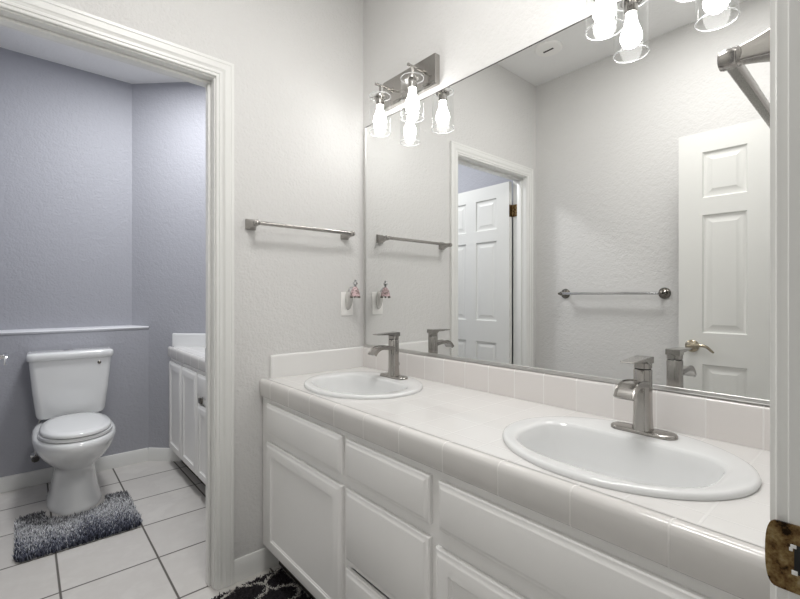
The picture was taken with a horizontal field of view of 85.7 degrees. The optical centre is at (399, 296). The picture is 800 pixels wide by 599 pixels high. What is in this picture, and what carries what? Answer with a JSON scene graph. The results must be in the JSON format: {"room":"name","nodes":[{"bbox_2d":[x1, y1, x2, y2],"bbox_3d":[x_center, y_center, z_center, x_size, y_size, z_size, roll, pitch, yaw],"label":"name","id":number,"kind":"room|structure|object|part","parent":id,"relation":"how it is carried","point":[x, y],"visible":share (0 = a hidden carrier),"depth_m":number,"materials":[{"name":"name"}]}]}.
{"room":"bathroom","nodes":[
{"label":"bathroom","id":0,"kind":"room"},
{"bbox_2d":[0,47,131,329],"bbox_3d":[-2.290,-0.175,2.829,0.897,2.690,0.100,0,0,-41],"label":"wall","id":1,"kind":"structure","parent":0,"point":[66,131],"depth_m":2.83,"materials":[{"name":"grey paint"}]},
{"bbox_2d":[0,329,147,476],"bbox_3d":[-2.196,0.695,2.787,0.984,0.950,0.087,0,0,-41],"label":"wall","id":2,"kind":"structure","parent":0,"point":[126,405],"depth_m":2.79,"materials":[{"name":"grey paint"}]},
{"bbox_2d":[0,352,8,364],"bbox_3d":[-1.566,0.149,1.615,0.146,2.018,0.788,0,0,-42],"label":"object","id":3,"kind":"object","parent":2,"relation":"attached to","point":[4,356],"depth_m":1.85,"materials":[{"name":"silver metal"}]},
{"bbox_2d":[30,420,40,462],"bbox_3d":[-2.225,0.873,2.634,0.053,0.272,0.104,0,0,-41],"label":"shutoff valve","id":4,"kind":"object","parent":2,"relation":"attached to","point":[35,458],"visible":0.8,"depth_m":2.61,"materials":[{"name":"silver metal"}]},
{"bbox_3d":[-2.204,0.985,2.606,0.040,0.038,0.015,0,0,-41],"label":"handle","id":5,"kind":"part","parent":4,"relation":"part of","materials":[{"name":"grey metal"}]},
{"bbox_2d":[0,448,147,492],"bbox_3d":[-2.164,1.125,2.747,0.976,0.090,0.012,0,0,-41],"label":"baseboard","id":6,"kind":"structure","parent":2,"relation":"attached to","point":[41,476],"depth_m":2.71,"materials":[{"name":"white paint"}]},
{"bbox_2d":[0,325,148,334],"bbox_3d":[-2.192,0.220,2.784,0.984,0.025,0.096,0,0,-41],"label":"trim ledge","id":7,"kind":"object","parent":2,"relation":"attached to","point":[123,327],"visible":1,"depth_m":2.79,"materials":[{"name":"white paint"}]},
{"bbox_2d":[0,25,185,83],"bbox_3d":[-1.480,-1.581,2.448,1.859,0.122,1.964,0,0,-41],"label":"ceiling","id":8,"kind":"structure","parent":0,"point":[10,39],"depth_m":2.75,"materials":[{"name":"white paint"}]},
{"bbox_2d":[0,461,311,598],"bbox_3d":[-0.863,1.200,1.738,1.859,0.060,3.845,0,0,-41],"label":"floor","id":9,"kind":"structure","parent":0,"point":[163,557],"depth_m":1.98,"materials":[{"name":"tile"}]},
{"bbox_2d":[26,346,115,514],"bbox_3d":[-1.882,0.749,2.493,0.426,0.841,0.744,0,0,-41],"label":"toilet","id":10,"kind":"object","parent":9,"relation":"on","point":[69,386],"visible":1,"depth_m":2.48,"materials":[{"name":"white ceramic"}]},
{"bbox_3d":[-2.056,0.571,2.693,0.404,0.374,0.198,0,0,-41],"label":"tank","id":11,"kind":"part","parent":10,"relation":"part of","materials":[{"name":"white ceramic"}]},
{"bbox_3d":[-2.054,0.360,2.691,0.426,0.048,0.219,0,0,-41],"label":"tank lid","id":12,"kind":"part","parent":10,"relation":"part of","materials":[{"name":"white ceramic"}]},
{"bbox_3d":[-1.867,0.962,2.476,0.382,0.415,0.699,0,0,-41],"label":"bowl","id":13,"kind":"part","parent":10,"relation":"part of","materials":[{"name":"white ceramic"}]},
{"bbox_3d":[-1.817,0.718,2.419,0.318,0.026,0.511,0,0,-41],"label":"seat lid","id":14,"kind":"part","parent":10,"relation":"part of","materials":[{"name":"white plastic"}]},
{"bbox_3d":[-1.817,0.744,2.418,0.330,0.020,0.502,0,0,-41],"label":"seat","id":15,"kind":"part","parent":10,"relation":"part of","materials":[{"name":"white plastic"}]},
{"bbox_2d":[12,490,142,561],"bbox_3d":[-1.645,1.152,2.205,0.511,0.033,0.501,0,0,-41],"label":"bath mat","id":16,"kind":"object","parent":9,"relation":"on","point":[36,535],"visible":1,"depth_m":2.14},
{"bbox_2d":[169,358,205,486],"bbox_3d":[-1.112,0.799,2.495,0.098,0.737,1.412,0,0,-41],"label":"vanity cabinet","id":17,"kind":"object","parent":9,"relation":"on","point":[187,384],"visible":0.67,"depth_m":2.64,"materials":[{"name":"white paint"}]},
{"bbox_3d":[-1.498,0.749,2.877,0.018,0.602,0.308,0,0,-41],"label":"door","id":18,"kind":"part","parent":17,"relation":"part of","materials":[{"name":"white paint"}]},
{"bbox_2d":[168,333,205,371],"bbox_3d":[-0.957,0.343,2.663,0.546,0.160,1.462,0,0,-41],"label":"countertop","id":19,"kind":"structure","parent":17,"relation":"on","point":[189,348],"depth_m":2.93,"materials":[{"name":"white tile"}]},
{"bbox_3d":[-1.139,0.388,2.484,0.038,0.072,1.432,0,0,-41],"label":"edge trim","id":20,"kind":"part","parent":19,"relation":"part of","materials":[{"name":"tile"}]},
{"bbox_3d":[-1.284,0.749,2.631,0.018,0.602,0.312,0,0,-41],"label":"door","id":21,"kind":"part","parent":17,"relation":"part of","materials":[{"name":"white paint"}]},
{"bbox_3d":[-1.067,0.511,2.382,0.018,0.126,0.315,0,0,-41],"label":"drawer","id":22,"kind":"part","parent":17,"relation":"part of","materials":[{"name":"white paint"}]},
{"bbox_3d":[-1.067,0.838,2.382,0.018,0.425,0.315,0,0,-41],"label":"door","id":23,"kind":"part","parent":17,"relation":"part of","materials":[{"name":"white paint"}]},
{"bbox_2d":[211,567,310,598],"bbox_3d":[-0.414,1.163,1.302,0.596,0.011,0.979,0,0,-41],"label":"floor mat","id":24,"kind":"object","parent":9,"relation":"on","point":[275,585],"visible":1,"depth_m":1.70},
{"bbox_2d":[263,397,760,598],"bbox_3d":[0.163,0.797,1.372,0.548,0.742,1.695,0,0,-41],"label":"vanity cabinet","id":25,"kind":"object","parent":9,"relation":"on","point":[346,515],"visible":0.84,"depth_m":1.12,"materials":[{"name":"white paint"}]},
{"bbox_3d":[-0.367,0.823,1.577,0.018,0.442,0.562,0,0,-41],"label":"door","id":26,"kind":"part","parent":25,"relation":"part of","materials":[{"name":"white paint"}]},
{"bbox_3d":[-0.047,0.947,1.209,0.018,0.198,0.369,0,0,-41],"label":"drawer","id":27,"kind":"part","parent":25,"relation":"part of","materials":[{"name":"white paint"}]},
{"bbox_3d":[-0.047,0.712,1.209,0.018,0.223,0.369,0,0,-41],"label":"drawer","id":28,"kind":"part","parent":25,"relation":"part of","materials":[{"name":"white paint"}]},
{"bbox_3d":[-0.047,0.506,1.210,0.018,0.120,0.371,0,0,-41],"label":"drawer","id":29,"kind":"part","parent":25,"relation":"part of","materials":[{"name":"white paint"}]},
{"bbox_3d":[0.275,0.828,0.840,0.018,0.432,0.570,0,0,-41],"label":"door","id":30,"kind":"part","parent":25,"relation":"part of","materials":[{"name":"white paint"}]},
{"bbox_2d":[259,346,769,598],"bbox_3d":[0.165,0.339,1.373,0.546,0.169,1.699,0,0,-41],"label":"countertop","id":31,"kind":"structure","parent":25,"relation":"on","point":[460,406],"depth_m":1.06,"materials":[{"name":"white tile"}]},
{"bbox_2d":[304,371,422,416],"bbox_3d":[-0.150,0.422,1.726,0.440,0.159,0.524,0,0,-41],"label":"sink","id":32,"kind":"object","parent":31,"relation":"in","point":[352,384],"visible":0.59,"depth_m":1.79,"materials":[{"name":"white ceramic"}]},
{"bbox_2d":[368,332,407,379],"bbox_3d":[-0.061,0.247,1.793,0.154,0.191,0.154,0,0,-41],"label":"faucet","id":33,"kind":"object","parent":31,"relation":"on","point":[393,342],"visible":1,"depth_m":1.80,"materials":[{"name":"silver metal"}]},
{"bbox_3d":[-0.077,0.224,1.778,0.110,0.039,0.044,0,0,-41],"label":"spout","id":34,"kind":"part","parent":33,"relation":"part of","materials":[{"name":"silver metal"}]},
{"bbox_3d":[-0.057,0.166,1.796,0.120,0.029,0.038,0,0,-41],"label":"handle","id":35,"kind":"part","parent":33,"relation":"part of","materials":[{"name":"silver metal"}]},
{"bbox_3d":[-0.027,0.338,1.822,0.054,0.009,0.154,0,0,-41],"label":"plate","id":36,"kind":"part","parent":33,"relation":"part of","materials":[{"name":"silver metal"}]},
{"bbox_2d":[502,416,761,514],"bbox_3d":[0.490,0.422,0.990,0.440,0.159,0.524,0,0,-41],"label":"sink","id":37,"kind":"object","parent":31,"relation":"in","point":[591,451],"visible":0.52,"depth_m":1.00,"materials":[{"name":"white ceramic"}]},
{"bbox_2d":[611,355,677,440],"bbox_3d":[0.578,0.247,1.056,0.154,0.191,0.154,0,0,-41],"label":"faucet","id":38,"kind":"object","parent":31,"relation":"on","point":[639,389],"visible":1,"depth_m":1.06,"materials":[{"name":"silver metal"}]},
{"bbox_3d":[0.561,0.224,1.041,0.110,0.039,0.044,0,0,-41],"label":"spout","id":39,"kind":"part","parent":38,"relation":"part of","materials":[{"name":"silver metal"}]},
{"bbox_3d":[0.582,0.166,1.059,0.120,0.029,0.038,0,0,-41],"label":"handle","id":40,"kind":"part","parent":38,"relation":"part of","materials":[{"name":"silver metal"}]},
{"bbox_3d":[0.612,0.338,1.085,0.054,0.009,0.154,0,0,-41],"label":"plate","id":41,"kind":"part","parent":38,"relation":"part of","materials":[{"name":"silver metal"}]},
{"bbox_2d":[132,82,205,447],"bbox_3d":[-1.317,-0.175,3.094,1.200,2.690,0.100,0,0,4],"label":"wall","id":42,"kind":"structure","parent":0,"point":[169,119],"depth_m":3.07,"materials":[{"name":"grey paint"}]},
{"bbox_2d":[148,447,181,461],"bbox_3d":[-1.671,1.125,3.061,0.246,0.090,0.012,0,0,4],"label":"baseboard","id":43,"kind":"structure","parent":42,"relation":"attached to","point":[154,454],"depth_m":3.06,"materials":[{"name":"white paint"}]},
{"bbox_2d":[172,333,205,346],"bbox_3d":[-1.302,0.309,3.035,0.620,0.092,0.011,0,0,4],"label":"backsplash","id":44,"kind":"structure","parent":42,"relation":"attached to","point":[178,339],"depth_m":3.04,"materials":[{"name":"white tile"}]},
{"bbox_2d":[53,0,362,559],"bbox_3d":[-0.816,-0.206,1.685,1.619,2.752,0.058,0,0,-41],"label":"wall","id":45,"kind":"structure","parent":0,"point":[298,64],"depth_m":1.90,"materials":[{"name":"white paint"}]},
{"bbox_2d":[0,0,233,590],"bbox_3d":[-1.058,0.114,1.507,0.898,2.111,0.141,0,0,-41],"label":"trim","id":46,"kind":"structure","parent":45,"relation":"attached to","point":[51,20],"depth_m":1.72,"materials":[{"name":"white paint"}]},
{"bbox_2d":[234,547,278,583],"bbox_3d":[-0.605,1.125,1.822,0.197,0.090,0.012,0,0,-41],"label":"baseboard","id":47,"kind":"structure","parent":45,"relation":"attached to","point":[246,566],"depth_m":1.81,"materials":[{"name":"white paint"}]},
{"bbox_2d":[245,219,354,239],"bbox_3d":[-0.425,-0.300,1.935,0.515,0.045,0.078,0,0,-41],"label":"towel bar","id":48,"kind":"object","parent":45,"relation":"attached to","point":[250,224],"visible":1,"depth_m":1.86,"materials":[{"name":"silver metal"}]},
{"bbox_3d":[-0.603,-0.300,1.780,0.045,0.045,0.078,0,0,-41],"label":"post","id":49,"kind":"part","parent":48,"relation":"part of","materials":[{"name":"silver metal"}]},
{"bbox_3d":[-0.248,-0.300,2.089,0.045,0.045,0.078,0,0,-41],"label":"post","id":50,"kind":"part","parent":48,"relation":"part of","materials":[{"name":"silver metal"}]},
{"bbox_2d":[341,292,352,315],"bbox_3d":[-0.260,0.037,2.125,0.071,0.116,0.008,0,0,-41],"label":"wall outlet","id":51,"kind":"object","parent":45,"relation":"attached to","point":[344,311],"visible":0.66,"depth_m":2.11,"materials":[{"name":"white plastic"}]},
{"bbox_2d":[345,280,360,309],"bbox_3d":[-0.228,-0.006,2.090,0.052,0.147,0.088,0,0,-41],"label":"night light","id":52,"kind":"object","parent":51,"relation":"attached to","point":[354,292],"visible":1,"depth_m":2.09,"materials":[{"name":"white"}]},
{"bbox_2d":[363,0,620,345],"bbox_3d":[0.437,-0.206,1.569,0.120,2.752,1.883,0,0,-41],"label":"wall","id":53,"kind":"structure","parent":0,"point":[468,36],"depth_m":1.76,"materials":[{"name":"white paint"}]},
{"bbox_2d":[369,53,439,136],"bbox_3d":[-0.002,-0.867,1.871,0.146,0.271,0.344,0,0,-41],"label":"vanity light","id":54,"kind":"object","parent":53,"relation":"attached to","point":[423,76],"visible":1,"depth_m":1.84,"materials":[{"name":"silver metal"}]},
{"bbox_2d":[370,86,386,105],"bbox_3d":[-0.082,-0.900,1.931,0.082,0.088,0.076,0,0,-41],"label":"socket","id":55,"kind":"object","parent":54,"relation":"attached to","point":[380,98],"depth_m":1.92,"materials":[{"name":"silver metal"}]},
{"bbox_3d":[-0.090,-0.805,1.936,0.060,0.104,0.060,0,0,-41],"label":"bulb","id":56,"kind":"part","parent":54,"relation":"part of","materials":[{"name":"white glass"}]},
{"bbox_3d":[-0.073,-0.947,1.950,0.093,0.024,0.024,0,0,-41],"label":"arm","id":57,"kind":"part","parent":54,"relation":"part of","materials":[{"name":"silver metal"}]},
{"bbox_2d":[401,66,419,88],"bbox_3d":[0.058,-0.900,1.770,0.082,0.088,0.076,0,0,-41],"label":"socket","id":58,"kind":"object","parent":54,"relation":"attached to","point":[412,80],"depth_m":1.76,"materials":[{"name":"silver metal"}]},
{"bbox_3d":[0.051,-0.805,1.774,0.060,0.104,0.060,0,0,-41],"label":"bulb","id":59,"kind":"part","parent":54,"relation":"part of","materials":[{"name":"white glass"}]},
{"bbox_3d":[0.067,-0.947,1.788,0.093,0.024,0.024,0,0,-41],"label":"arm","id":60,"kind":"part","parent":54,"relation":"part of","materials":[{"name":"silver metal"}]},
{"bbox_2d":[363,346,769,450],"bbox_3d":[0.371,0.305,1.544,0.012,0.101,1.687,0,0,-41],"label":"backsplash","id":61,"kind":"structure","parent":53,"relation":"attached to","point":[735,422],"depth_m":1.29,"materials":[{"name":"tile"}]},
{"bbox_2d":[364,0,769,405],"bbox_3d":[0.364,-0.299,1.554,0.008,1.104,1.655,0,0,-41],"label":"mirror","id":62,"kind":"object","parent":53,"relation":"attached to","point":[571,204],"visible":1,"depth_m":1.30,"materials":[{"name":"silver mirror"}]},
{"bbox_2d":[585,0,694,40],"bbox_3d":[0.651,-0.867,1.121,0.146,0.271,0.344,0,0,-41],"label":"vanity light","id":63,"kind":"object","parent":53,"relation":"attached to","point":[604,11],"visible":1,"depth_m":1.17,"materials":[{"name":"white glass"}]},
{"bbox_3d":[0.563,-0.805,1.186,0.060,0.104,0.060,0,0,-41],"label":"bulb","id":64,"kind":"part","parent":63,"relation":"part of","materials":[{"name":"white glass"}]},
{"bbox_3d":[0.360,-0.206,0.334,1.619,2.752,0.121,0,0,-41],"label":"wall","id":65,"kind":"structure","parent":0,"visible":0},
{"bbox_2d":[717,28,769,127],"bbox_3d":[0.621,-0.306,0.690,0.515,0.045,0.078,0,0,-41],"label":"towel bar","id":66,"kind":"object","parent":65,"relation":"attached to","point":[733,60],"visible":0.44,"depth_m":0.55,"materials":[{"name":"silver metal"}]},
{"bbox_3d":[0.444,-0.306,0.535,0.045,0.045,0.078,0,0,-41],"label":"post","id":67,"kind":"part","parent":66,"relation":"part of","materials":[{"name":"silver metal"}]},
{"bbox_2d":[765,0,799,598],"bbox_3d":[0.169,0.110,0.180,0.896,2.118,0.140,0,0,-41],"label":"trim","id":68,"kind":"structure","parent":65,"relation":"attached to","point":[782,537],"depth_m":0.47,"materials":[{"name":"white paint"}]},
{"bbox_3d":[0.425,0.280,0.453,0.003,0.072,0.064,0,0,-41],"label":"strike plate","id":69,"kind":"part","parent":68,"relation":"part of","materials":[{"name":"gold metal"}]}
]}

